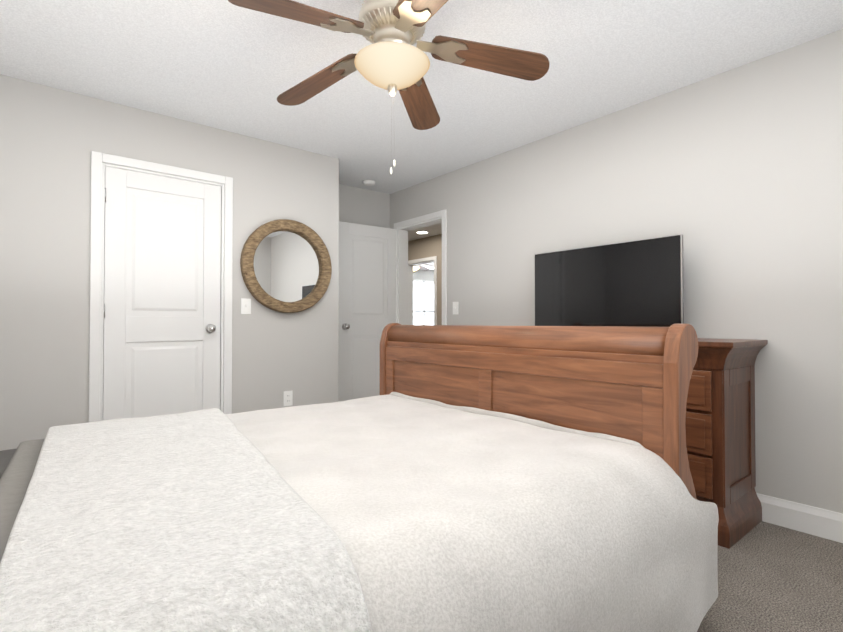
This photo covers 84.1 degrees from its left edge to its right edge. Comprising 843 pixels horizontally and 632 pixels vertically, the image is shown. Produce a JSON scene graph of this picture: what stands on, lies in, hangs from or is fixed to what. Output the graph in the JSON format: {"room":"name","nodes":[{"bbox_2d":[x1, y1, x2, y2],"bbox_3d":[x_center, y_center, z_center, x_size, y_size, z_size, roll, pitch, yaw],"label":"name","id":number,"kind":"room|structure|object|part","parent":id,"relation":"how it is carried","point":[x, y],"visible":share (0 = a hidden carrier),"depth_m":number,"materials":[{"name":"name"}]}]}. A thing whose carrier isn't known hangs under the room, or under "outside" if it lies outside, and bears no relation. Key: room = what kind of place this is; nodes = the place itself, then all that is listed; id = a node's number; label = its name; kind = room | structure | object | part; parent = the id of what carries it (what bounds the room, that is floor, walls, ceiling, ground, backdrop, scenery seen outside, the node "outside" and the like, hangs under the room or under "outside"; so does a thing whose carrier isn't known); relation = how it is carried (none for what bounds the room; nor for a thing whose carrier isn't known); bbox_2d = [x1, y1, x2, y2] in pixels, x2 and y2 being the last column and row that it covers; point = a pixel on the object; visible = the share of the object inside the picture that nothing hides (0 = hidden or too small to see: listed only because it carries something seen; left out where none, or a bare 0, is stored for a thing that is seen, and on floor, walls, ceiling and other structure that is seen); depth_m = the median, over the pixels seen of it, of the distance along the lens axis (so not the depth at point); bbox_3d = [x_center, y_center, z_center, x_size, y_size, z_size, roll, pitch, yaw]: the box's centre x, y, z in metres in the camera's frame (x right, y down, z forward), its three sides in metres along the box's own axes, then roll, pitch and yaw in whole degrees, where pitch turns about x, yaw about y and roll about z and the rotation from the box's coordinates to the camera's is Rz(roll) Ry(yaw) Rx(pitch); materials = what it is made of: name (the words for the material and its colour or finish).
{"room":"bedroom","nodes":[
{"label":"bedroom","id":0,"kind":"room"},
{"bbox_2d":[0,74,338,450],"bbox_3d":[-1.855,-0.137,3.123,2.870,2.440,0.120,1,-1,-39],"label":"wall","id":1,"kind":"structure","parent":0,"point":[51,138],"depth_m":2.87,"materials":[{"name":"grey paint"}]},
{"bbox_2d":[89,151,232,421],"bbox_3d":[-1.754,0.034,3.193,0.850,2.100,0.140,1,-1,-39],"label":"door frame","id":2,"kind":"structure","parent":1,"relation":"attached to","point":[97,288],"depth_m":2.98,"materials":[{"name":"white wood"}]},
{"bbox_2d":[103,166,220,420],"bbox_3d":[-1.742,0.061,3.174,0.706,2.020,0.175,1,-1,-39],"label":"closet door","id":3,"kind":"structure","parent":1,"relation":"in","point":[162,270],"depth_m":3.14,"materials":[{"name":"white wood"}]},
{"bbox_3d":[-1.523,0.089,3.352,0.064,0.064,0.175,1,-1,-39],"label":"knob","id":4,"kind":"part","parent":3,"relation":"part of","materials":[{"name":"silver metal"}]},
{"bbox_2d":[241,298,250,313],"bbox_3d":[-1.307,-0.073,3.482,0.072,0.116,0.016,1,-1,-39],"label":"light switch","id":5,"kind":"object","parent":1,"relation":"attached to","point":[245,306],"visible":1,"depth_m":3.48,"materials":[{"name":"white plastic"}]},
{"bbox_2d":[240,219,331,312],"bbox_3d":[-1.044,-0.390,3.673,0.730,0.730,0.055,1,-1,-39],"label":"mirror","id":6,"kind":"object","parent":1,"relation":"attached to","point":[285,265],"visible":1,"depth_m":3.67,"materials":[{"name":"brown wood"}]},
{"label":"glass","id":7,"kind":"part","parent":6,"relation":"part of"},
{"bbox_2d":[284,391,292,405],"bbox_3d":[-1.052,0.650,3.686,0.072,0.116,0.008,1,-1,-39],"label":"electrical outlet","id":8,"kind":"object","parent":1,"relation":"attached to","point":[288,398],"visible":1,"depth_m":3.68,"materials":[{"name":"white plastic"}]},
{"bbox_2d":[339,184,389,227],"bbox_3d":[-0.718,-0.114,4.867,1.100,2.440,0.120,1,-1,-39],"label":"wall","id":9,"kind":"structure","parent":0,"point":[357,205],"depth_m":4.89,"materials":[{"name":"grey paint"}]},
{"bbox_2d":[338,221,395,401],"bbox_3d":[-0.548,0.083,4.784,0.686,2.020,0.175,1,-1,-36],"label":"bedroom door","id":10,"kind":"structure","parent":9,"relation":"in","point":[367,284],"depth_m":4.74,"materials":[{"name":"white wood"}]},
{"bbox_3d":[-0.768,0.105,4.622,0.064,0.064,0.175,1,-1,-36],"label":"knob","id":11,"kind":"part","parent":10,"relation":"part of","materials":[{"name":"silver metal"}]},
{"bbox_2d":[0,0,842,269],"bbox_3d":[0.318,-1.357,6.208,10.120,0.080,10.440,1,-1,-39],"label":"ceiling","id":12,"kind":"structure","parent":0,"point":[226,65],"depth_m":2.53,"materials":[{"name":"paint"}]},
{"bbox_2d":[363,180,374,185],"bbox_3d":[-0.521,-1.319,4.643,0.124,0.036,0.124,1,-1,-39],"label":"smoke detector","id":13,"kind":"object","parent":12,"relation":"attached to","point":[369,182],"visible":0.98,"depth_m":4.60,"materials":[{"name":"white plastic"}]},
{"bbox_2d":[228,0,549,173],"bbox_3d":[-0.157,-0.966,1.835,1.168,0.814,1.219,1,-1,-39],"label":"ceiling fan","id":14,"kind":"object","parent":12,"relation":"hanging from","point":[391,59],"visible":1,"depth_m":1.83,"materials":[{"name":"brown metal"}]},
{"bbox_3d":[-0.420,-1.049,1.617,0.489,0.006,0.148,-12,18,-39],"label":"blade","id":15,"kind":"part","parent":14,"relation":"part of","materials":[{"name":"brown wood"}]},
{"bbox_3d":[-0.450,-1.043,2.079,0.489,0.006,0.148,-12,4,32],"label":"blade","id":16,"kind":"part","parent":14,"relation":"part of","materials":[{"name":"brown wood"}]},
{"bbox_3d":[-0.117,-1.192,1.871,0.270,0.362,0.270,1,-1,-39],"label":"motor","id":17,"kind":"part","parent":14,"relation":"part of","materials":[{"name":"silver metal"}]},
{"bbox_3d":[-0.117,-0.965,1.868,0.302,0.092,0.302,1,-1,-39],"label":"lamp shade","id":18,"kind":"part","parent":14,"relation":"part of","materials":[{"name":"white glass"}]},
{"bbox_3d":[-0.020,-1.041,2.251,0.148,0.006,0.489,-11,-13,12],"label":"blade","id":19,"kind":"part","parent":14,"relation":"part of","materials":[{"name":"brown wood"}]},
{"bbox_3d":[0.029,-1.051,1.504,0.148,0.006,0.489,12,4,-23],"label":"blade","id":20,"kind":"part","parent":14,"relation":"part of","materials":[{"name":"brown wood"}]},
{"bbox_3d":[0.277,-1.046,1.895,0.489,0.006,0.148,10,-12,-4],"label":"blade","id":21,"kind":"part","parent":14,"relation":"part of","materials":[{"name":"brown wood"}]},
{"bbox_2d":[413,269,433,280],"bbox_3d":[-0.608,-0.022,11.855,3.980,2.440,0.100,1,-1,-39],"label":"wall","id":22,"kind":"structure","parent":0,"point":[421,274],"depth_m":12.35,"materials":[{"name":"grey paint"}]},
{"bbox_2d":[413,279,433,324],"bbox_3d":[0.046,-0.120,12.384,1.700,2.050,0.210,1,-1,-39],"label":"room window","id":23,"kind":"structure","parent":22,"relation":"in","point":[423,302],"depth_m":12.43,"materials":[{"name":"white"}]},
{"bbox_2d":[408,234,441,324],"bbox_3d":[-0.137,-0.073,8.042,0.120,2.440,6.600,1,-1,-39],"label":"wall","id":24,"kind":"structure","parent":0,"point":[430,246],"depth_m":7.55,"materials":[{"name":"beige paint"}]},
{"bbox_2d":[408,256,436,324],"bbox_3d":[0.022,0.095,7.833,0.140,2.100,0.840,1,-1,-39],"label":"door frame","id":25,"kind":"structure","parent":24,"relation":"attached to","point":[412,263],"depth_m":7.97,"materials":[{"name":"white wood"}]},
{"bbox_2d":[390,29,842,512],"bbox_3d":[1.216,-0.135,3.277,0.120,2.440,4.790,1,-1,-39],"label":"wall","id":26,"kind":"structure","parent":0,"point":[734,177],"depth_m":2.59,"materials":[{"name":"grey paint"}]},
{"bbox_2d":[394,209,446,324],"bbox_3d":[0.016,0.054,4.729,0.140,2.100,0.830,1,-1,-39],"label":"door frame","id":27,"kind":"structure","parent":26,"relation":"attached to","point":[402,269],"depth_m":4.97,"materials":[{"name":"white wood"}]},
{"bbox_2d":[453,302,457,314],"bbox_3d":[0.308,-0.072,4.278,0.016,0.116,0.072,1,-1,-39],"label":"light switch","id":28,"kind":"object","parent":26,"relation":"attached to","point":[455,307],"visible":1,"depth_m":4.28,"materials":[{"name":"white plastic"}]},
{"bbox_2d":[756,493,842,542],"bbox_3d":[1.418,1.012,2.907,0.016,0.135,3.745,1,-1,-39],"label":"baseboard","id":29,"kind":"structure","parent":26,"relation":"attached to","point":[817,521],"depth_m":2.32,"materials":[{"name":"white wood"}]},
{"bbox_2d":[697,521,842,631],"bbox_3d":[0.318,1.148,6.175,10.120,0.050,10.440,1,-1,-39],"label":"floor","id":30,"kind":"structure","parent":0,"point":[773,578],"depth_m":1.85,"materials":[{"name":"carpet"}]},
{"bbox_2d":[0,323,718,631],"bbox_3d":[-0.545,0.381,1.536,2.524,1.362,1.955,1,-1,-39],"label":"bed","id":31,"kind":"object","parent":30,"relation":"on","point":[469,478],"visible":1,"depth_m":1.21,"materials":[{"name":"white fabric"}]},
{"bbox_2d":[0,449,15,478],"bbox_3d":[-0.417,0.757,1.628,1.824,0.559,1.883,1,-1,-39],"label":"comforter","id":32,"kind":"object","parent":31,"relation":"on","point":[7,457],"depth_m":1.50,"materials":[{"name":"grey fabric"}]},
{"bbox_2d":[0,408,371,631],"bbox_3d":[-0.731,0.649,1.380,0.832,0.481,1.958,1,-1,-39],"label":"throw","id":33,"kind":"object","parent":31,"relation":"on","point":[206,520],"depth_m":0.90,"materials":[{"name":"white fabric"}]},
{"bbox_2d":[225,392,718,631],"bbox_3d":[-0.308,0.700,1.722,1.905,0.533,1.930,1,-1,-39],"label":"blanket","id":34,"kind":"object","parent":31,"relation":"on","point":[388,511],"depth_m":1.18,"materials":[{"name":"white fabric"}]},
{"bbox_3d":[0.340,0.514,2.254,0.100,0.794,1.650,1,-1,-39],"label":"footboard panel","id":35,"kind":"part","parent":31,"relation":"part of","materials":[{"name":"brown wood"}]},
{"bbox_2d":[685,338,767,548],"bbox_3d":[1.053,0.605,2.946,0.514,0.950,1.752,1,-1,-39],"label":"dresser","id":36,"kind":"object","parent":30,"relation":"on","point":[720,424],"visible":0.12,"depth_m":2.26,"materials":[{"name":"brown wood"}]},
{"bbox_2d":[534,234,683,326],"bbox_3d":[1.145,-0.161,2.993,0.220,0.582,1.000,1,-1,-39],"label":"tv","id":37,"kind":"object","parent":36,"relation":"on","point":[636,283],"visible":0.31,"depth_m":2.90,"materials":[{"name":"black plastic"}]},
{"label":"blade iron","id":38,"kind":"object","parent":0,"visible":0},
{"bbox_2d":[419,265,428,270],"bbox_3d":[0.013,-1.128,10.859,0.148,0.006,0.489,-13,-17,28],"label":"ceiling fan","id":39,"kind":"object","parent":38,"relation":"attached to","point":[423,268],"visible":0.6,"depth_m":10.92,"materials":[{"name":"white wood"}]}
]}

